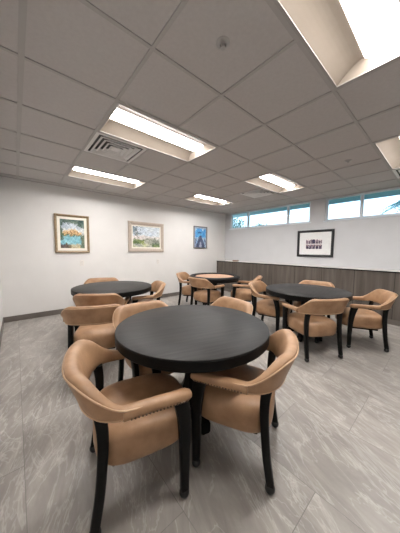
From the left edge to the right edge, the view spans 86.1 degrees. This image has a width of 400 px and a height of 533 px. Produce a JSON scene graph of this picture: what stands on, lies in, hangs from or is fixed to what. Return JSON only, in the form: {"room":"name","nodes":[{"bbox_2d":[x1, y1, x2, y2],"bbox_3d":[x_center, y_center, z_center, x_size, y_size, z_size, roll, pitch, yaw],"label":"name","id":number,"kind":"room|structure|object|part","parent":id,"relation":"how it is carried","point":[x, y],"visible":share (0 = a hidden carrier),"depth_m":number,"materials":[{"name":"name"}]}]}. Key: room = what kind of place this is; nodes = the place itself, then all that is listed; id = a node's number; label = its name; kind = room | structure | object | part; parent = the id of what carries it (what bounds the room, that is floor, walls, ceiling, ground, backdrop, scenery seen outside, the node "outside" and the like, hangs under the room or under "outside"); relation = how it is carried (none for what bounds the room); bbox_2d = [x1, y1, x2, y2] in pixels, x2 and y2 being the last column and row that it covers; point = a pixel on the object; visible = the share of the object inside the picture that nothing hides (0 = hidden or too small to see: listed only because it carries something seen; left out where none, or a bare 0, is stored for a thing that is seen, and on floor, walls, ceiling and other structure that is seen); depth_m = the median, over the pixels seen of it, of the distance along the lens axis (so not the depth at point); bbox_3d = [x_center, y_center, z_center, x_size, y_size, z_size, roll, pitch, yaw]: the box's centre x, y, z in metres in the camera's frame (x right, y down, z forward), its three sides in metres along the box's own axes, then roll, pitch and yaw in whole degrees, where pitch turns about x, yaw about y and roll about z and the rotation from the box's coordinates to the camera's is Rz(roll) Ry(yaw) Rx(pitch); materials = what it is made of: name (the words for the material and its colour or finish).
{"room":"care facility","nodes":[
{"label":"care facility","id":0,"kind":"room"},
{"bbox_2d":[0,279,2,330],"bbox_3d":[-1.262,-0.114,1.032,0.120,2.714,7.020,-3,6,-41],"label":"wall","id":1,"kind":"structure","parent":0,"point":[1,311],"depth_m":3.55,"materials":[{"name":"white paint"}]},
{"bbox_2d":[0,318,3,346],"bbox_3d":[-1.220,1.186,1.172,0.012,0.100,7.008,-3,6,-41],"label":"baseboard","id":2,"kind":"structure","parent":1,"relation":"attached to","point":[2,326],"depth_m":3.25,"materials":[{"name":"plastic"}]},
{"bbox_2d":[0,176,225,316],"bbox_3d":[-1.356,-0.474,5.645,6.010,2.714,0.120,-3,6,-41],"label":"wall","id":3,"kind":"structure","parent":0,"point":[35,278],"depth_m":4.55,"materials":[{"name":"white paint"}]},
{"bbox_2d":[54,213,89,252],"bbox_3d":[-2.630,-0.672,4.423,0.625,0.775,0.036,-3,6,-41],"label":"framed picture","id":4,"kind":"object","parent":3,"relation":"attached to","point":[71,232],"visible":1,"depth_m":4.41,"materials":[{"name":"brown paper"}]},
{"bbox_2d":[60,219,84,247],"bbox_3d":[-2.633,-0.673,4.426,0.435,0.585,0.001,-3,6,-41],"label":"print","id":5,"kind":"object","parent":4,"relation":"attached to","point":[71,231],"depth_m":4.42},
{"bbox_2d":[3,292,182,322],"bbox_3d":[-1.474,0.842,5.570,5.380,0.100,0.012,-3,6,-41],"label":"baseboard","id":6,"kind":"structure","parent":3,"relation":"attached to","point":[58,311],"depth_m":4.14,"materials":[{"name":"plastic"}]},
{"bbox_2d":[128,221,163,251],"bbox_3d":[-1.366,-0.754,5.507,0.980,0.745,0.036,-3,6,-41],"label":"framed picture","id":7,"kind":"object","parent":3,"relation":"attached to","point":[142,236],"visible":1,"depth_m":5.48},
{"bbox_2d":[133,226,159,246],"bbox_3d":[-1.369,-0.755,5.511,0.750,0.515,0.001,-3,6,-41],"label":"print","id":8,"kind":"object","parent":7,"relation":"attached to","point":[142,236],"depth_m":5.50},
{"bbox_2d":[193,226,206,247],"bbox_3d":[0.018,-0.908,6.689,0.540,0.675,0.036,-3,6,-41],"label":"framed picture","id":9,"kind":"object","parent":3,"relation":"attached to","point":[200,233],"visible":1,"depth_m":6.68},
{"bbox_2d":[0,289,399,532],"bbox_3d":[0.958,1.151,3.057,5.970,0.080,7.220,-3,6,-41],"label":"floor","id":10,"kind":"structure","parent":0,"point":[335,444],"depth_m":1.39,"materials":[{"name":"tile"}]},
{"bbox_2d":[61,304,121,348],"bbox_3d":[-1.127,0.751,2.388,0.651,0.782,0.666,-1,5,-17],"label":"chair","id":11,"kind":"object","parent":10,"relation":"on","point":[92,323],"visible":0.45,"depth_m":2.14,"materials":[{"name":"beige leather"}]},
{"bbox_3d":[-1.296,0.839,2.152,0.056,0.540,0.088,-1,5,-17],"label":"leg","id":12,"kind":"part","parent":11,"relation":"part of","materials":[{"name":"black wood"}]},
{"bbox_3d":[-1.078,0.478,2.211,0.625,0.210,0.326,-1,5,-17],"label":"backrest","id":13,"kind":"part","parent":11,"relation":"part of","materials":[{"name":"beige leather"}]},
{"bbox_3d":[-1.145,0.753,2.449,0.486,0.195,0.540,-1,5,-17],"label":"seat","id":14,"kind":"part","parent":11,"relation":"part of","materials":[{"name":"beige leather"}]},
{"bbox_2d":[72,293,129,349],"bbox_3d":[-1.337,0.704,2.961,0.651,0.782,0.666,0,4,-8],"label":"chair","id":15,"kind":"object","parent":10,"relation":"on","point":[107,298],"visible":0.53,"depth_m":2.65,"materials":[{"name":"beige leather"}]},
{"bbox_3d":[-1.312,0.432,2.778,0.625,0.210,0.326,0,4,-8],"label":"backrest","id":16,"kind":"part","parent":15,"relation":"part of","materials":[{"name":"beige leather"}]},
{"bbox_2d":[84,277,118,283],"bbox_3d":[-1.777,0.627,3.896,0.651,0.782,0.666,-1,5,-23],"label":"chair","id":17,"kind":"object","parent":10,"relation":"on","point":[90,280],"visible":0.06,"depth_m":4.09,"materials":[{"name":"beige leather"}]},
{"bbox_2d":[71,281,150,297],"bbox_3d":[-1.382,0.683,3.446,1.176,0.743,1.176,0,4,-6],"label":"round table","id":18,"kind":"object","parent":10,"relation":"on","point":[122,288],"visible":0.68,"depth_m":3.23,"materials":[{"name":"black wood"}]},
{"bbox_2d":[61,339,191,532],"bbox_3d":[-0.403,0.845,1.265,0.666,0.782,0.651,-2,5,-27],"label":"chair","id":19,"kind":"object","parent":10,"relation":"on","point":[134,418],"visible":0.84,"depth_m":1.07,"materials":[{"name":"beige leather"}]},
{"bbox_3d":[-0.670,0.903,1.394,0.088,0.540,0.056,-2,5,-27],"label":"leg","id":20,"kind":"part","parent":19,"relation":"part of","materials":[{"name":"black wood"}]},
{"bbox_3d":[-0.545,0.564,1.170,0.326,0.210,0.625,-2,5,-27],"label":"backrest","id":21,"kind":"part","parent":19,"relation":"part of","materials":[{"name":"beige leather"}]},
{"bbox_3d":[-0.463,0.937,0.982,0.088,0.540,0.056,-2,5,-27],"label":"leg","id":22,"kind":"part","parent":19,"relation":"part of","materials":[{"name":"black wood"}]},
{"bbox_3d":[-0.456,0.611,1.543,0.331,0.055,0.064,-2,5,-27],"label":"arm","id":23,"kind":"part","parent":19,"relation":"part of","materials":[{"name":"beige leather"}]},
{"bbox_3d":[-0.346,0.851,1.293,0.540,0.195,0.486,-2,5,-27],"label":"seat","id":24,"kind":"part","parent":19,"relation":"part of","materials":[{"name":"beige leather"}]},
{"bbox_3d":[-0.196,0.654,1.028,0.331,0.055,0.064,-2,5,-27],"label":"arm","id":25,"kind":"part","parent":19,"relation":"part of","materials":[{"name":"beige leather"}]},
{"bbox_3d":[-0.182,0.670,1.002,0.275,0.013,0.009,-2,5,-27],"label":"nail trim","id":26,"kind":"part","parent":19,"relation":"part of","materials":[{"name":"brown metal"}]},
{"bbox_3d":[-0.101,0.931,1.116,0.105,0.538,0.066,-2,5,-27],"label":"leg","id":27,"kind":"part","parent":19,"relation":"part of","materials":[{"name":"black wood"}]},
{"bbox_2d":[112,300,173,381],"bbox_3d":[-0.447,0.785,2.035,0.651,0.782,0.666,-3,6,-40],"label":"chair","id":28,"kind":"object","parent":10,"relation":"on","point":[121,313],"visible":0.15,"depth_m":2.03,"materials":[{"name":"beige leather"}]},
{"bbox_3d":[-0.743,0.853,2.033,0.056,0.540,0.088,-3,6,-40],"label":"leg","id":29,"kind":"part","parent":28,"relation":"part of","materials":[{"name":"black wood"}]},
{"bbox_3d":[-0.531,0.881,1.712,0.066,0.538,0.105,-3,6,-40],"label":"leg","id":30,"kind":"part","parent":28,"relation":"part of","materials":[{"name":"black wood"}]},
{"bbox_3d":[-0.549,0.489,2.137,0.625,0.210,0.326,-3,6,-40],"label":"backrest","id":31,"kind":"part","parent":28,"relation":"part of","materials":[{"name":"beige leather"}]},
{"bbox_3d":[-0.407,0.796,1.987,0.486,0.195,0.540,-3,6,-40],"label":"seat","id":32,"kind":"part","parent":28,"relation":"part of","materials":[{"name":"beige leather"}]},
{"bbox_2d":[129,280,165,303],"bbox_3d":[-0.921,0.660,3.579,0.666,0.782,0.651,-2,5,-26],"label":"chair","id":33,"kind":"object","parent":10,"relation":"on","point":[157,286],"visible":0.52,"depth_m":3.43,"materials":[{"name":"beige leather"}]},
{"bbox_3d":[-0.978,0.669,3.553,0.540,0.195,0.486,-2,5,-26],"label":"seat","id":34,"kind":"part","parent":33,"relation":"part of","materials":[{"name":"beige leather"}]},
{"bbox_3d":[-0.869,0.473,3.267,0.331,0.055,0.064,-2,5,-26],"label":"arm","id":35,"kind":"part","parent":33,"relation":"part of","materials":[{"name":"beige leather"}]},
{"bbox_3d":[-0.772,0.371,3.627,0.326,0.210,0.625,-2,5,-26],"label":"backrest","id":36,"kind":"part","parent":33,"relation":"part of","materials":[{"name":"beige leather"}]},
{"bbox_2d":[176,272,201,304],"bbox_3d":[-0.217,0.545,5.152,0.666,0.782,0.651,2,5,19],"label":"chair","id":37,"kind":"object","parent":10,"relation":"on","point":[185,290],"visible":0.51,"depth_m":4.97,"materials":[{"name":"beige leather"}]},
{"bbox_3d":[-0.467,0.625,5.000,0.088,0.540,0.056,2,5,19],"label":"leg","id":38,"kind":"part","parent":37,"relation":"part of","materials":[{"name":"black wood"}]},
{"bbox_3d":[-0.368,0.254,5.183,0.326,0.210,0.625,2,5,19],"label":"backrest","id":39,"kind":"part","parent":37,"relation":"part of","materials":[{"name":"beige leather"}]},
{"bbox_3d":[-0.158,0.554,5.132,0.540,0.195,0.486,2,5,19],"label":"seat","id":40,"kind":"part","parent":37,"relation":"part of","materials":[{"name":"beige leather"}]},
{"bbox_2d":[115,305,269,434],"bbox_3d":[-0.059,0.827,1.757,1.176,0.743,1.176,-1,5,-25],"label":"round table","id":41,"kind":"object","parent":10,"relation":"on","point":[187,339],"visible":0.83,"depth_m":1.45,"materials":[{"name":"black wood"}]},
{"bbox_2d":[188,277,224,304],"bbox_3d":[0.119,0.599,4.492,0.651,0.782,0.666,5,6,44],"label":"chair","id":42,"kind":"object","parent":10,"relation":"on","point":[206,295],"visible":0.8,"depth_m":4.31,"materials":[{"name":"beige leather"}]},
{"bbox_3d":[-0.175,0.665,4.528,0.056,0.540,0.088,5,6,44],"label":"leg","id":43,"kind":"part","parent":42,"relation":"part of","materials":[{"name":"black wood"}]},
{"bbox_3d":[0.008,0.322,4.354,0.625,0.210,0.326,5,6,44],"label":"backrest","id":44,"kind":"part","parent":42,"relation":"part of","materials":[{"name":"beige leather"}]},
{"bbox_3d":[0.163,0.604,4.538,0.486,0.195,0.540,5,6,44],"label":"seat","id":45,"kind":"part","parent":42,"relation":"part of","materials":[{"name":"beige leather"}]},
{"bbox_3d":[0.156,0.693,4.206,0.056,0.540,0.088,5,6,44],"label":"leg","id":46,"kind":"part","parent":42,"relation":"part of","materials":[{"name":"black wood"}]},
{"bbox_2d":[190,273,239,304],"bbox_3d":[0.337,0.573,5.026,1.170,0.752,1.170,2,5,21],"label":"table","id":47,"kind":"object","parent":10,"relation":"on","point":[214,278],"visible":0.7,"depth_m":4.78,"materials":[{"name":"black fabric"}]},
{"bbox_3d":[0.340,0.247,5.000,1.170,0.099,1.170,2,5,21],"label":"padded rail","id":48,"kind":"part","parent":47,"relation":"part of","materials":[{"name":"black leather"}]},
{"bbox_2d":[211,296,252,314],"bbox_3d":[0.178,0.771,2.292,0.666,0.782,0.651,-2,5,-33],"label":"chair","id":49,"kind":"object","parent":10,"relation":"on","point":[225,301],"visible":0.1,"depth_m":2.42,"materials":[{"name":"beige leather"}]},
{"bbox_2d":[191,329,298,494],"bbox_3d":[0.290,0.837,1.455,0.666,0.782,0.651,2,5,22],"label":"chair","id":50,"kind":"object","parent":10,"relation":"on","point":[241,398],"visible":0.87,"depth_m":1.24,"materials":[{"name":"beige leather"}]},
{"bbox_3d":[-0.001,0.919,1.283,0.105,0.538,0.066,2,5,22],"label":"leg","id":51,"kind":"part","parent":50,"relation":"part of","materials":[{"name":"black wood"}]},
{"bbox_3d":[0.093,0.659,1.176,0.275,0.013,0.009,2,5,23],"label":"nail trim","id":52,"kind":"part","parent":50,"relation":"part of","materials":[{"name":"brown metal"}]},
{"bbox_3d":[0.105,0.643,1.203,0.331,0.055,0.064,2,5,22],"label":"arm","id":53,"kind":"part","parent":50,"relation":"part of","materials":[{"name":"beige leather"}]},
{"bbox_3d":[0.232,0.842,1.479,0.540,0.195,0.486,2,5,22],"label":"seat","id":54,"kind":"part","parent":50,"relation":"part of","materials":[{"name":"beige leather"}]},
{"bbox_3d":[0.371,0.930,1.178,0.088,0.540,0.056,2,5,22],"label":"leg","id":55,"kind":"part","parent":50,"relation":"part of","materials":[{"name":"black wood"}]},
{"bbox_3d":[0.443,0.558,1.371,0.326,0.210,0.625,2,5,22],"label":"backrest","id":56,"kind":"part","parent":50,"relation":"part of","materials":[{"name":"beige leather"}]},
{"bbox_3d":[0.546,0.899,1.604,0.088,0.540,0.056,2,5,22],"label":"leg","id":57,"kind":"part","parent":50,"relation":"part of","materials":[{"name":"black wood"}]},
{"bbox_2d":[230,275,261,313],"bbox_3d":[1.010,0.592,4.697,0.666,0.782,0.651,2,5,19],"label":"chair","id":58,"kind":"object","parent":10,"relation":"on","point":[244,294],"visible":0.58,"depth_m":4.49,"materials":[{"name":"beige leather"}]},
{"bbox_3d":[0.729,0.676,4.511,0.105,0.538,0.066,2,5,19],"label":"leg","id":59,"kind":"part","parent":58,"relation":"part of","materials":[{"name":"black wood"}]},
{"bbox_3d":[0.838,0.399,4.436,0.331,0.055,0.064,2,5,19],"label":"arm","id":60,"kind":"part","parent":58,"relation":"part of","materials":[{"name":"beige leather"}]},
{"bbox_3d":[0.951,0.597,4.718,0.540,0.195,0.486,2,5,19],"label":"seat","id":61,"kind":"part","parent":58,"relation":"part of","materials":[{"name":"beige leather"}]},
{"bbox_3d":[1.166,0.312,4.622,0.326,0.210,0.625,2,5,19],"label":"backrest","id":62,"kind":"part","parent":58,"relation":"part of","materials":[{"name":"beige leather"}]},
{"bbox_2d":[249,280,290,330],"bbox_3d":[1.188,0.673,3.668,0.666,0.782,0.651,4,6,37],"label":"chair","id":63,"kind":"object","parent":10,"relation":"on","point":[270,306],"visible":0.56,"depth_m":3.50,"materials":[{"name":"beige leather"}]},
{"bbox_3d":[0.902,0.747,3.600,0.088,0.540,0.056,4,6,37],"label":"leg","id":64,"kind":"part","parent":63,"relation":"part of","materials":[{"name":"black wood"}]},
{"bbox_3d":[1.062,0.380,3.744,0.326,0.210,0.625,4,6,37],"label":"backrest","id":65,"kind":"part","parent":63,"relation":"part of","materials":[{"name":"beige leather"}]},
{"bbox_3d":[1.082,0.484,3.372,0.331,0.055,0.064,4,6,37],"label":"arm","id":66,"kind":"part","parent":63,"relation":"part of","materials":[{"name":"beige leather"}]},
{"bbox_3d":[1.238,0.684,3.630,0.540,0.195,0.486,4,6,37],"label":"seat","id":67,"kind":"part","parent":63,"relation":"part of","materials":[{"name":"beige leather"}]},
{"bbox_3d":[1.182,0.771,3.334,0.105,0.538,0.066,4,6,37],"label":"leg","id":68,"kind":"part","parent":63,"relation":"part of","materials":[{"name":"black wood"}]},
{"bbox_2d":[266,283,352,341],"bbox_3d":[1.625,0.722,3.318,1.176,0.743,1.176,4,6,39],"label":"round table","id":69,"kind":"object","parent":10,"relation":"on","point":[303,293],"visible":0.77,"depth_m":3.12,"materials":[{"name":"black wood"}]},
{"bbox_2d":[289,280,334,317],"bbox_3d":[1.975,0.670,3.803,0.666,0.782,0.651,-4,6,-45],"label":"chair","id":70,"kind":"object","parent":10,"relation":"on","point":[311,282],"visible":0.13,"depth_m":3.84,"materials":[{"name":"beige leather"}]},
{"bbox_3d":[1.930,0.681,3.760,0.540,0.195,0.486,-4,6,-45],"label":"seat","id":71,"kind":"part","parent":70,"relation":"part of","materials":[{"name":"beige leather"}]},
{"bbox_3d":[2.093,0.378,3.895,0.326,0.210,0.625,-4,6,-45],"label":"backrest","id":72,"kind":"part","parent":70,"relation":"part of","materials":[{"name":"beige leather"}]},
{"bbox_2d":[282,298,348,361],"bbox_3d":[1.482,0.744,2.801,0.651,0.782,0.666,0,5,-12],"label":"chair","id":73,"kind":"object","parent":10,"relation":"on","point":[308,320],"visible":0.94,"depth_m":2.60,"materials":[{"name":"beige leather"}]},
{"bbox_3d":[1.173,0.801,2.947,0.066,0.538,0.105,0,5,-12],"label":"leg","id":74,"kind":"part","parent":73,"relation":"part of","materials":[{"name":"black wood"}]},
{"bbox_3d":[1.184,0.529,2.807,0.064,0.055,0.331,0,5,-12],"label":"arm","id":75,"kind":"part","parent":73,"relation":"part of","materials":[{"name":"beige leather"}]},
{"bbox_3d":[1.293,0.830,2.581,0.056,0.540,0.088,0,5,-12],"label":"leg","id":76,"kind":"part","parent":73,"relation":"part of","materials":[{"name":"black wood"}]},
{"bbox_3d":[1.470,0.746,2.863,0.486,0.195,0.540,0,5,-12],"label":"seat","id":77,"kind":"part","parent":73,"relation":"part of","materials":[{"name":"beige leather"}]},
{"bbox_3d":[1.518,0.471,2.620,0.625,0.210,0.326,0,5,-12],"label":"backrest","id":78,"kind":"part","parent":73,"relation":"part of","materials":[{"name":"beige leather"}]},
{"bbox_3d":[1.745,0.827,2.675,0.056,0.540,0.088,0,5,-12],"label":"leg","id":79,"kind":"part","parent":73,"relation":"part of","materials":[{"name":"black wood"}]},
{"bbox_2d":[335,289,397,352],"bbox_3d":[2.365,0.728,3.112,0.666,0.782,0.651,2,5,19],"label":"chair","id":80,"kind":"object","parent":10,"relation":"on","point":[357,316],"visible":0.83,"depth_m":2.92,"materials":[{"name":"beige leather"}]},
{"bbox_3d":[2.084,0.812,2.926,0.105,0.538,0.066,2,5,19],"label":"leg","id":81,"kind":"part","parent":80,"relation":"part of","materials":[{"name":"black wood"}]},
{"bbox_3d":[2.306,0.733,3.133,0.540,0.195,0.486,2,5,19],"label":"seat","id":82,"kind":"part","parent":80,"relation":"part of","materials":[{"name":"beige leather"}]},
{"bbox_3d":[2.384,0.495,3.395,0.331,0.055,0.064,2,5,19],"label":"arm","id":83,"kind":"part","parent":80,"relation":"part of","materials":[{"name":"beige leather"}]},
{"bbox_3d":[2.333,0.843,3.132,0.320,0.040,0.360,2,5,19],"label":"seat frame","id":84,"kind":"part","parent":80,"relation":"part of","materials":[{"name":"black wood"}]},
{"bbox_3d":[2.193,0.535,2.851,0.331,0.055,0.064,2,5,19],"label":"arm","id":85,"kind":"part","parent":80,"relation":"part of","materials":[{"name":"beige leather"}]},
{"bbox_3d":[2.614,0.789,3.275,0.088,0.540,0.056,2,5,19],"label":"leg","id":86,"kind":"part","parent":80,"relation":"part of","materials":[{"name":"black wood"}]},
{"bbox_3d":[2.522,0.449,3.036,0.326,0.210,0.625,2,5,19],"label":"backrest","id":87,"kind":"part","parent":80,"relation":"part of","materials":[{"name":"beige leather"}]},
{"bbox_3d":[2.461,0.821,2.840,0.088,0.540,0.056,2,5,19],"label":"leg","id":88,"kind":"part","parent":80,"relation":"part of","materials":[{"name":"black wood"}]},
{"bbox_2d":[0,0,399,213],"bbox_3d":[0.983,-1.458,2.854,5.770,0.014,7.020,-3,6,-41],"label":"ceiling","id":89,"kind":"structure","parent":0,"point":[67,37],"depth_m":1.75,"materials":[{"name":"tile"}]},
{"bbox_2d":[66,166,146,188],"bbox_3d":[-1.619,-1.589,3.783,1.194,0.097,0.584,-3,6,-41],"label":"ceiling light","id":90,"kind":"object","parent":89,"relation":"attached to","point":[77,172],"visible":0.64,"depth_m":3.84,"materials":[{"name":"white plastic"}]},
{"bbox_2d":[84,132,146,162],"bbox_3d":[-1.055,-1.503,2.663,0.582,0.116,0.582,-3,6,-41],"label":"ceiling vent","id":91,"kind":"object","parent":89,"relation":"in","point":[101,144],"visible":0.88,"depth_m":2.68,"materials":[{"name":"metal"}]},
{"bbox_2d":[98,102,217,161],"bbox_3d":[-0.426,-1.470,2.401,1.194,0.097,0.584,-3,6,-41],"label":"ceiling light","id":92,"kind":"object","parent":89,"relation":"attached to","point":[123,122],"visible":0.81,"depth_m":2.38,"materials":[{"name":"white plastic"}]},
{"bbox_2d":[0,0,399,213],"bbox_3d":[0.996,-1.449,2.866,5.804,0.009,7.020,-3,6,-41],"label":"grid","id":93,"kind":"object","parent":89,"relation":"attached to","point":[22,4],"depth_m":1.89,"materials":[{"name":"white metal"}]},
{"bbox_2d":[185,195,232,205],"bbox_3d":[0.231,-1.694,5.371,1.194,0.097,0.584,-3,6,-41],"label":"ceiling light","id":94,"kind":"object","parent":89,"relation":"attached to","point":[197,198],"visible":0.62,"depth_m":5.51,"materials":[{"name":"white plastic"}]},
{"bbox_2d":[216,36,229,50],"bbox_3d":[0.138,-1.329,1.281,0.084,0.046,0.084,-3,6,-41],"label":"sprinkler","id":95,"kind":"object","parent":89,"relation":"attached to","point":[225,39],"visible":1,"depth_m":1.27,"materials":[{"name":"silver metal"}]},
{"bbox_2d":[240,188,276,197],"bbox_3d":[1.258,-1.635,4.647,0.582,0.116,0.582,-3,6,-41],"label":"ceiling vent","id":96,"kind":"object","parent":89,"relation":"in","point":[261,192],"visible":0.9,"depth_m":4.65,"materials":[{"name":"metal"}]},
{"bbox_2d":[244,173,305,192],"bbox_3d":[1.424,-1.575,3.988,1.194,0.097,0.584,-3,6,-41],"label":"ceiling light","id":97,"kind":"object","parent":89,"relation":"attached to","point":[274,182],"visible":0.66,"depth_m":4.08,"materials":[{"name":"white plastic"}]},
{"bbox_2d":[272,0,399,88],"bbox_3d":[0.767,-1.351,1.018,1.194,0.097,0.584,-3,6,-41],"label":"ceiling light","id":98,"kind":"object","parent":89,"relation":"attached to","point":[348,40],"visible":1,"depth_m":1.25,"materials":[{"name":"white"}]},
{"bbox_2d":[373,136,399,169],"bbox_3d":[2.617,-1.457,2.606,1.194,0.097,0.584,-3,6,-41],"label":"ceiling light","id":99,"kind":"object","parent":89,"relation":"attached to","point":[389,149],"visible":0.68,"depth_m":2.69,"materials":[{"name":"white metal"}]},
{"bbox_2d":[392,169,399,178],"bbox_3d":[3.311,-1.503,3.201,0.582,0.116,0.582,-3,6,-41],"label":"ceiling vent","id":100,"kind":"object","parent":89,"relation":"in","point":[396,171],"visible":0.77,"depth_m":3.42,"materials":[{"name":"metal"}]},
{"bbox_2d":[225,187,399,269],"bbox_3d":[3.219,-0.370,4.878,0.160,2.714,7.020,-3,6,-41],"label":"wall","id":101,"kind":"structure","parent":0,"point":[368,243],"depth_m":5.01,"materials":[{"name":"white paint"}]},
{"bbox_2d":[229,201,310,229],"bbox_3d":[1.895,-1.424,6.285,0.125,0.538,2.660,-3,6,-41],"label":"window","id":102,"kind":"structure","parent":101,"relation":"in","point":[287,206],"depth_m":6.07,"materials":[{"name":"white metal"}]},
{"bbox_3d":[1.866,-1.165,6.282,0.055,0.022,2.660,-3,6,-41],"label":"sill","id":103,"kind":"part","parent":102,"relation":"part of","materials":[{"name":"white paint"}]},
{"bbox_2d":[217,260,399,325],"bbox_3d":[2.998,0.507,4.762,0.402,0.979,7.020,-3,6,-41],"label":"wainscoting","id":104,"kind":"structure","parent":101,"relation":"attached to","point":[358,281],"depth_m":4.66,"materials":[{"name":"grey laminate"}]},
{"bbox_2d":[297,229,334,256],"bbox_3d":[2.787,-0.560,5.215,0.036,0.652,0.833,-3,6,-41],"label":"framed picture","id":105,"kind":"object","parent":101,"relation":"attached to","point":[310,243],"visible":1,"depth_m":5.19},
{"bbox_2d":[306,239,321,248],"bbox_3d":[2.777,-0.545,5.234,0.001,0.241,0.375,-3,6,-41],"label":"print","id":106,"kind":"object","parent":105,"relation":"attached to","point":[310,243],"depth_m":5.23},
{"bbox_2d":[233,190,399,217],"bbox_3d":[3.073,-1.784,5.953,1.140,0.055,13.020,-3,6,-41],"label":"trim","id":107,"kind":"structure","parent":101,"relation":"attached to","point":[395,192],"depth_m":5.77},
{"bbox_2d":[323,187,399,221],"bbox_3d":[3.817,-1.232,4.058,0.125,0.538,2.655,-3,6,-41],"label":"window","id":108,"kind":"structure","parent":101,"relation":"in","point":[362,195],"depth_m":4.53,"materials":[{"name":"white metal"}]},
{"bbox_3d":[3.788,-0.974,4.056,0.055,0.022,2.655,-3,6,-41],"label":"sill","id":109,"kind":"part","parent":108,"relation":"part of","materials":[{"name":"white paint"}]},
{"label":"outside","id":110,"kind":"structure","parent":0,"visible":0},
{"bbox_3d":[13.403,0.023,19.511,34.290,0.100,48.000,-3,6,-41],"label":"ground","id":111,"kind":"structure","parent":110,"visible":0},
{"bbox_2d":[233,217,245,227],"bbox_3d":[1.801,-1.141,11.703,1.524,3.212,1.501,-3,6,-41],"label":"leafy tree","id":112,"kind":"object","parent":111,"relation":"on","point":[235,221],"visible":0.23,"depth_m":11.34,"materials":[{"name":"green plant"}]},
{"bbox_2d":[380,200,399,214],"bbox_3d":[6.354,-0.549,6.350,1.663,2.953,1.633,-1,5,-15],"label":"palm tree","id":113,"kind":"object","parent":111,"relation":"on","point":[397,203],"visible":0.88,"depth_m":6.53,"materials":[{"name":"green plant"}]}
]}

